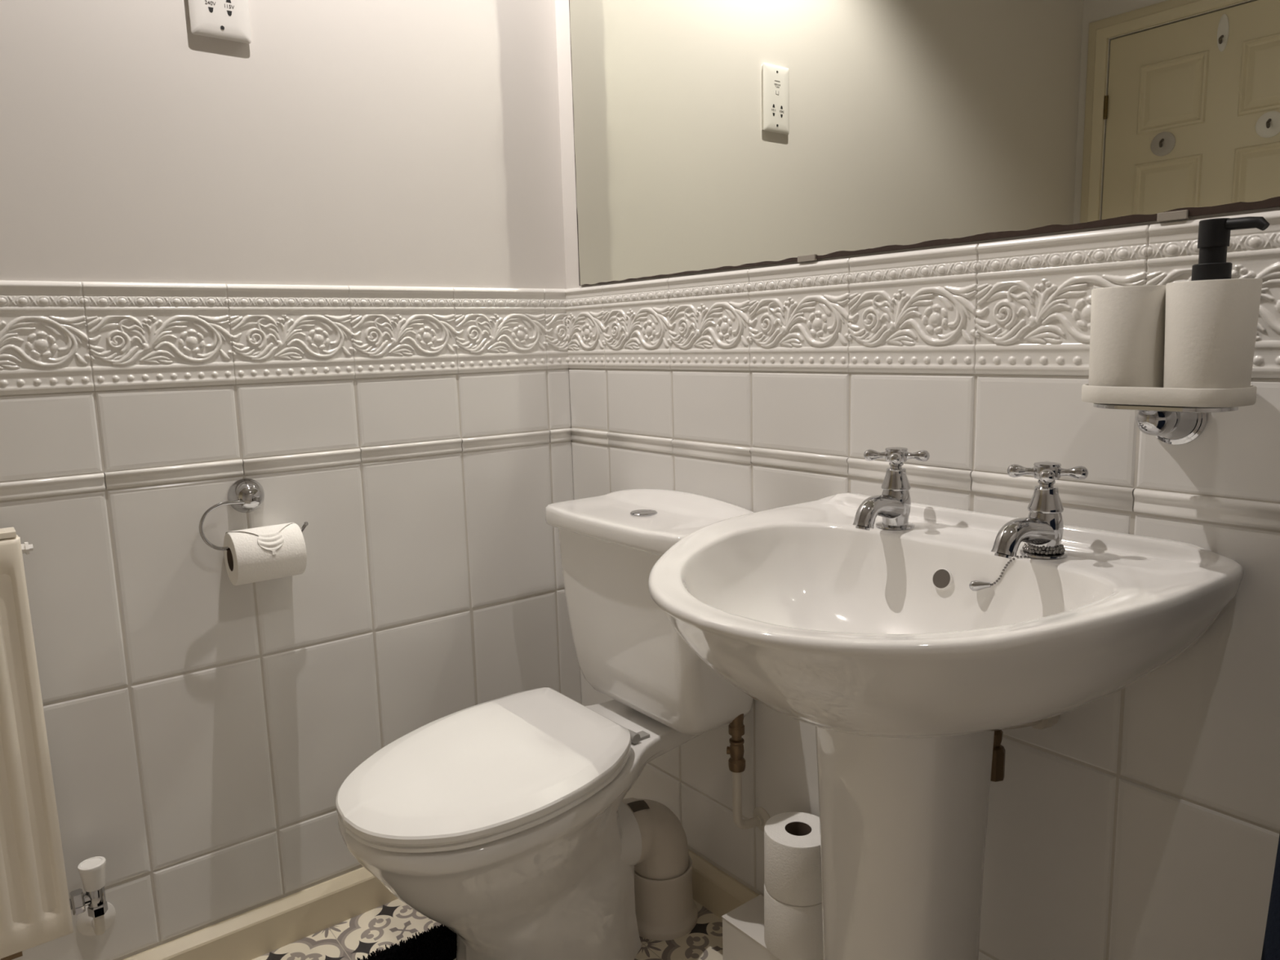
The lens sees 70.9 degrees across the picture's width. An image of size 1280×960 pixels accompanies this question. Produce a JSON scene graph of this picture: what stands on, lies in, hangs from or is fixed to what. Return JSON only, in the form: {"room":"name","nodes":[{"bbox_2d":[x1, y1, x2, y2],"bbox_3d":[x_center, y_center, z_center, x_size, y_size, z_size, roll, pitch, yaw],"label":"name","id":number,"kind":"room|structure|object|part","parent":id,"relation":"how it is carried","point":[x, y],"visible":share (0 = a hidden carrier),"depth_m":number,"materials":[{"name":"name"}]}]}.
{"room":"bathroom","nodes":[
{"label":"bathroom","id":0,"kind":"room"},
{"bbox_2d":[0,0,582,959],"bbox_3d":[-1.003,-0.291,1.249,2.280,2.350,0.105,-8,11,-37],"label":"wall","id":1,"kind":"structure","parent":0,"point":[317,260],"depth_m":1.51,"materials":[{"name":"white paint"}]},
{"bbox_2d":[0,527,73,959],"bbox_3d":[-1.116,0.417,1.137,0.642,0.641,0.091,-8,11,-37],"label":"radiator","id":2,"kind":"object","parent":1,"relation":"attached to","point":[35,910],"visible":1,"depth_m":1.27,"materials":[{"name":"beige metal"}]},
{"bbox_2d":[0,527,16,538],"bbox_3d":[-1.119,0.108,1.066,0.624,0.009,0.044,-8,11,-37],"label":"grille","id":3,"kind":"object","parent":2,"relation":"attached to","point":[8,532],"depth_m":1.24,"materials":[{"name":"beige"}]},
{"bbox_3d":[-1.109,0.410,1.114,0.628,0.599,0.034,-8,11,-37],"label":"panel","id":4,"kind":"part","parent":2,"relation":"part of","materials":[{"name":"beige metal"}]},
{"bbox_2d":[69,856,115,935],"bbox_3d":[-0.849,0.654,1.388,0.068,0.151,0.079,-8,11,-37],"label":"radiator valve","id":5,"kind":"object","parent":2,"relation":"attached to","point":[93,919],"visible":0.95,"depth_m":1.36,"materials":[{"name":"white plastic"}]},
{"bbox_2d":[187,0,251,43],"bbox_3d":[-0.656,-0.765,1.394,0.088,0.152,0.012,-8,11,-37],"label":"socket","id":6,"kind":"object","parent":1,"relation":"attached to","point":[227,20],"visible":1,"depth_m":1.40,"materials":[{"name":"white plastic"}]},
{"bbox_2d":[199,478,308,550],"bbox_3d":[-0.644,0.053,1.488,0.170,0.109,0.045,-8,11,-37],"label":"toilet roll holder","id":7,"kind":"object","parent":1,"relation":"attached to","point":[245,495],"visible":0.77,"depth_m":1.47,"materials":[{"name":"silver metal"}]},
{"bbox_3d":[-0.635,0.069,1.479,0.170,0.081,0.015,-8,11,-37],"label":"arm","id":8,"kind":"part","parent":7,"relation":"part of","materials":[{"name":"silver metal"}]},
{"bbox_2d":[122,866,398,959],"bbox_3d":[-0.939,0.836,1.381,2.080,0.080,0.021,-8,11,-37],"label":"baseboard","id":9,"kind":"structure","parent":1,"relation":"attached to","point":[251,935],"depth_m":1.60,"materials":[{"name":"beige paint"}]},
{"bbox_2d":[223,522,306,585],"bbox_3d":[-0.620,0.121,1.486,0.109,0.089,0.088,-8,11,-37],"label":"toilet roll","id":10,"kind":"object","parent":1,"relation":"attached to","point":[256,554],"visible":0.99,"depth_m":1.46,"materials":[{"name":"white paper"}]},
{"bbox_3d":[-0.965,0.024,1.260,2.079,0.028,0.009,-8,11,-37],"label":"dado rail","id":11,"kind":"part","parent":1,"relation":"part of","materials":[{"name":"white tile"}]},
{"bbox_2d":[252,898,723,959],"bbox_3d":[-0.296,1.024,0.577,2.280,0.080,2.300,-8,11,-37],"label":"floor","id":12,"kind":"structure","parent":0,"point":[393,922],"depth_m":1.61,"materials":[{"name":"tile"}]},
{"bbox_2d":[356,924,457,959],"bbox_3d":[-0.419,0.859,1.306,0.565,0.026,0.450,-8,11,-37],"label":"mat","id":13,"kind":"object","parent":12,"relation":"on","point":[439,943],"visible":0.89,"depth_m":1.55,"materials":[{"name":"black fabric"}]},
{"bbox_2d":[336,488,754,959],"bbox_3d":[-0.161,0.446,1.460,0.661,0.783,0.400,-8,11,-37],"label":"toilet","id":14,"kind":"object","parent":12,"relation":"on","point":[504,823],"visible":0.95,"depth_m":1.40,"materials":[{"name":"white ceramic"}]},
{"bbox_3d":[-0.244,0.432,1.385,0.443,0.044,0.374,-8,11,-37],"label":"seat lid","id":15,"kind":"part","parent":14,"relation":"part of","materials":[{"name":"white plastic"}]},
{"bbox_3d":[-0.243,0.450,1.388,0.439,0.031,0.368,-8,11,-37],"label":"seat","id":16,"kind":"part","parent":14,"relation":"part of","materials":[{"name":"white plastic"}]},
{"bbox_2d":[617,801,642,866],"bbox_3d":[-0.082,0.626,1.550,0.131,0.141,0.140,-8,11,-37],"label":"outlet","id":17,"kind":"object","parent":14,"relation":"attached to","point":[629,838],"depth_m":1.53,"materials":[{"name":"white"}]},
{"bbox_3d":[0.012,0.061,1.545,0.197,0.059,0.400,-8,11,-37],"label":"cistern lid","id":18,"kind":"part","parent":14,"relation":"part of","materials":[{"name":"white ceramic"}]},
{"bbox_2d":[621,797,697,940],"bbox_3d":[0.026,0.685,1.630,0.160,0.247,0.134,-8,11,-37],"label":"pipe","id":19,"kind":"object","parent":14,"relation":"attached to","point":[666,909],"visible":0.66,"depth_m":1.59,"materials":[{"name":"beige plastic"}]},
{"bbox_2d":[634,855,697,940],"bbox_3d":[0.039,0.752,1.648,0.134,0.110,0.134,-8,11,-37],"label":"socket","id":20,"kind":"object","parent":19,"relation":"attached to","point":[666,909],"depth_m":1.60,"materials":[{"name":"beige plastic"}]},
{"bbox_2d":[721,894,822,959],"bbox_3d":[0.225,0.780,1.464,0.092,0.102,0.170,-8,11,-37],"label":"box","id":21,"kind":"object","parent":12,"relation":"on","point":[743,926],"visible":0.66,"depth_m":1.48,"materials":[{"name":"white"}]},
{"bbox_2d":[764,883,822,959],"bbox_3d":[0.249,0.685,1.417,0.105,0.097,0.105,-8,11,-37],"label":"toilet roll","id":22,"kind":"object","parent":21,"relation":"on","point":[791,932],"visible":0.48,"depth_m":1.37,"materials":[{"name":"white paper"}]},
{"bbox_2d":[764,811,822,906],"bbox_3d":[0.247,0.589,1.401,0.105,0.097,0.105,-8,11,-37],"label":"toilet roll","id":23,"kind":"object","parent":22,"relation":"on","point":[792,840],"visible":0.79,"depth_m":1.36,"materials":[{"name":"white paper"}]},
{"bbox_2d":[648,492,1244,959],"bbox_3d":[0.266,0.478,1.042,0.505,0.825,0.560,-8,11,-37],"label":"washbasin","id":24,"kind":"object","parent":12,"relation":"on","point":[879,641],"visible":0.96,"depth_m":0.98,"materials":[{"name":"white ceramic"}]},
{"bbox_2d":[852,446,929,530],"bbox_3d":[0.307,0.012,1.148,0.118,0.104,0.065,-6,10,-29],"label":"tap","id":25,"kind":"object","parent":24,"relation":"on","point":[893,505],"visible":1,"depth_m":1.15,"materials":[{"name":"silver metal"}]},
{"bbox_3d":[0.306,0.038,1.141,0.108,0.046,0.038,-10,12,-43],"label":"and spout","id":26,"kind":"part","parent":25,"relation":"part of","materials":[{"name":"silver metal"}]},
{"bbox_3d":[0.330,-0.029,1.155,0.063,0.027,0.063,-6,10,-26],"label":"cross handle","id":27,"kind":"part","parent":25,"relation":"part of","materials":[{"name":"silver metal"}]},
{"bbox_2d":[648,492,1244,738],"bbox_3d":[0.257,0.165,0.993,0.505,0.191,0.560,-8,11,-37],"label":"basin","id":28,"kind":"object","parent":24,"relation":"in","point":[824,621],"depth_m":0.90,"materials":[{"name":"white ceramic"}]},
{"bbox_2d":[990,729,1005,782],"bbox_3d":[0.438,0.310,1.111,0.026,0.123,0.026,-4,9,-15],"label":"valve","id":29,"kind":"object","parent":24,"relation":"attached to","point":[997,771],"visible":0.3,"depth_m":1.10,"materials":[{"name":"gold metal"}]},
{"bbox_2d":[968,542,1065,591],"bbox_3d":[0.427,0.098,1.018,0.097,0.058,0.044,3,10,27],"label":"chain","id":30,"kind":"object","parent":24,"relation":"on","point":[975,585],"visible":0.8,"depth_m":1.00,"materials":[{"name":"silver metal"}]},
{"bbox_2d":[991,461,1088,559],"bbox_3d":[0.424,0.034,0.986,0.118,0.104,0.063,-5,9,-20],"label":"tap","id":31,"kind":"object","parent":24,"relation":"on","point":[1043,526],"visible":1,"depth_m":0.98,"materials":[{"name":"silver metal"}]},
{"bbox_3d":[0.422,0.060,0.980,0.108,0.046,0.038,-8,11,-34],"label":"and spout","id":32,"kind":"part","parent":31,"relation":"part of","materials":[{"name":"silver metal"}]},
{"bbox_3d":[0.448,-0.006,0.990,0.063,0.027,0.063,-5,9,-20],"label":"cross handle","id":33,"kind":"part","parent":31,"relation":"part of","materials":[{"name":"silver metal"}]},
{"bbox_2d":[1261,834,1279,959],"bbox_3d":[0.670,0.479,0.660,0.250,0.920,0.320,-8,11,-37],"label":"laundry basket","id":34,"kind":"object","parent":12,"relation":"on","point":[1271,946],"visible":1,"depth_m":0.69,"materials":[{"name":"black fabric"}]},
{"bbox_2d":[555,0,1279,959],"bbox_3d":[0.558,-0.297,1.009,0.105,2.350,2.204,-8,11,-37],"label":"wall","id":35,"kind":"structure","parent":0,"point":[1143,823],"depth_m":1.13,"materials":[{"name":"white paint"}]},
{"bbox_2d":[688,848,759,919],"bbox_3d":[0.522,0.827,1.181,0.021,0.080,2.082,-8,11,-37],"label":"baseboard","id":36,"kind":"structure","parent":35,"relation":"attached to","point":[715,890],"depth_m":1.66,"materials":[{"name":"beige paint"}]},
{"bbox_2d":[726,713,769,831],"bbox_3d":[0.182,0.489,1.520,0.066,0.244,0.048,-8,11,-37],"label":"pipe","id":37,"kind":"object","parent":35,"relation":"attached to","point":[736,762],"visible":0.98,"depth_m":1.51,"materials":[{"name":"beige"}]},
{"bbox_2d":[568,0,1279,285],"bbox_3d":[0.373,-0.744,1.085,0.010,0.900,1.645,-8,11,-37],"label":"wall mirror","id":38,"kind":"object","parent":35,"relation":"attached to","point":[709,135],"visible":1,"depth_m":1.18,"materials":[{"name":"silver mirror"}]},
{"bbox_3d":[0.500,0.015,1.066,0.009,0.029,2.099,-8,11,-37],"label":"dado rail","id":39,"kind":"part","parent":35,"relation":"part of","materials":[{"name":"white tile"}]},
{"bbox_2d":[1001,715,1059,729],"bbox_3d":[0.437,0.285,1.101,0.142,0.046,0.049,-2,9,-5],"label":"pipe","id":40,"kind":"object","parent":35,"relation":"attached to","point":[1047,722],"visible":0.1,"depth_m":1.09,"materials":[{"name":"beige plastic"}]},
{"bbox_2d":[1093,403,1238,444],"bbox_3d":[0.538,-0.059,0.911,0.112,0.059,0.128,-8,11,-37],"label":"bracket","id":41,"kind":"object","parent":35,"relation":"attached to","point":[1175,425],"visible":0.74,"depth_m":0.91,"materials":[{"name":"silver metal"}]},
{"bbox_3d":[0.521,-0.074,0.896,0.072,0.005,0.128,-8,11,-37],"label":"support plate","id":42,"kind":"part","parent":41,"relation":"part of","materials":[{"name":"silver metal"}]},
{"bbox_2d":[1081,383,1257,407],"bbox_3d":[0.523,-0.086,0.895,0.083,0.018,0.153,-8,11,-37],"label":"soap tray","id":43,"kind":"object","parent":41,"relation":"on","point":[1146,396],"visible":0.85,"depth_m":0.85,"materials":[{"name":"white ceramic"}]},
{"bbox_2d":[1088,284,1165,387],"bbox_3d":[0.499,-0.140,0.917,0.074,0.110,0.074,-8,11,-37],"label":"tumbler","id":44,"kind":"object","parent":43,"relation":"on","point":[1127,334],"visible":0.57,"depth_m":0.89,"materials":[{"name":"white ceramic"}]},
{"bbox_2d":[1163,216,1269,388],"bbox_3d":[0.542,-0.161,0.852,0.077,0.168,0.077,0,9,7],"label":"soap dispenser","id":45,"kind":"object","parent":43,"relation":"on","point":[1211,317],"visible":0.9,"depth_m":0.83,"materials":[{"name":"white ceramic"}]}
]}

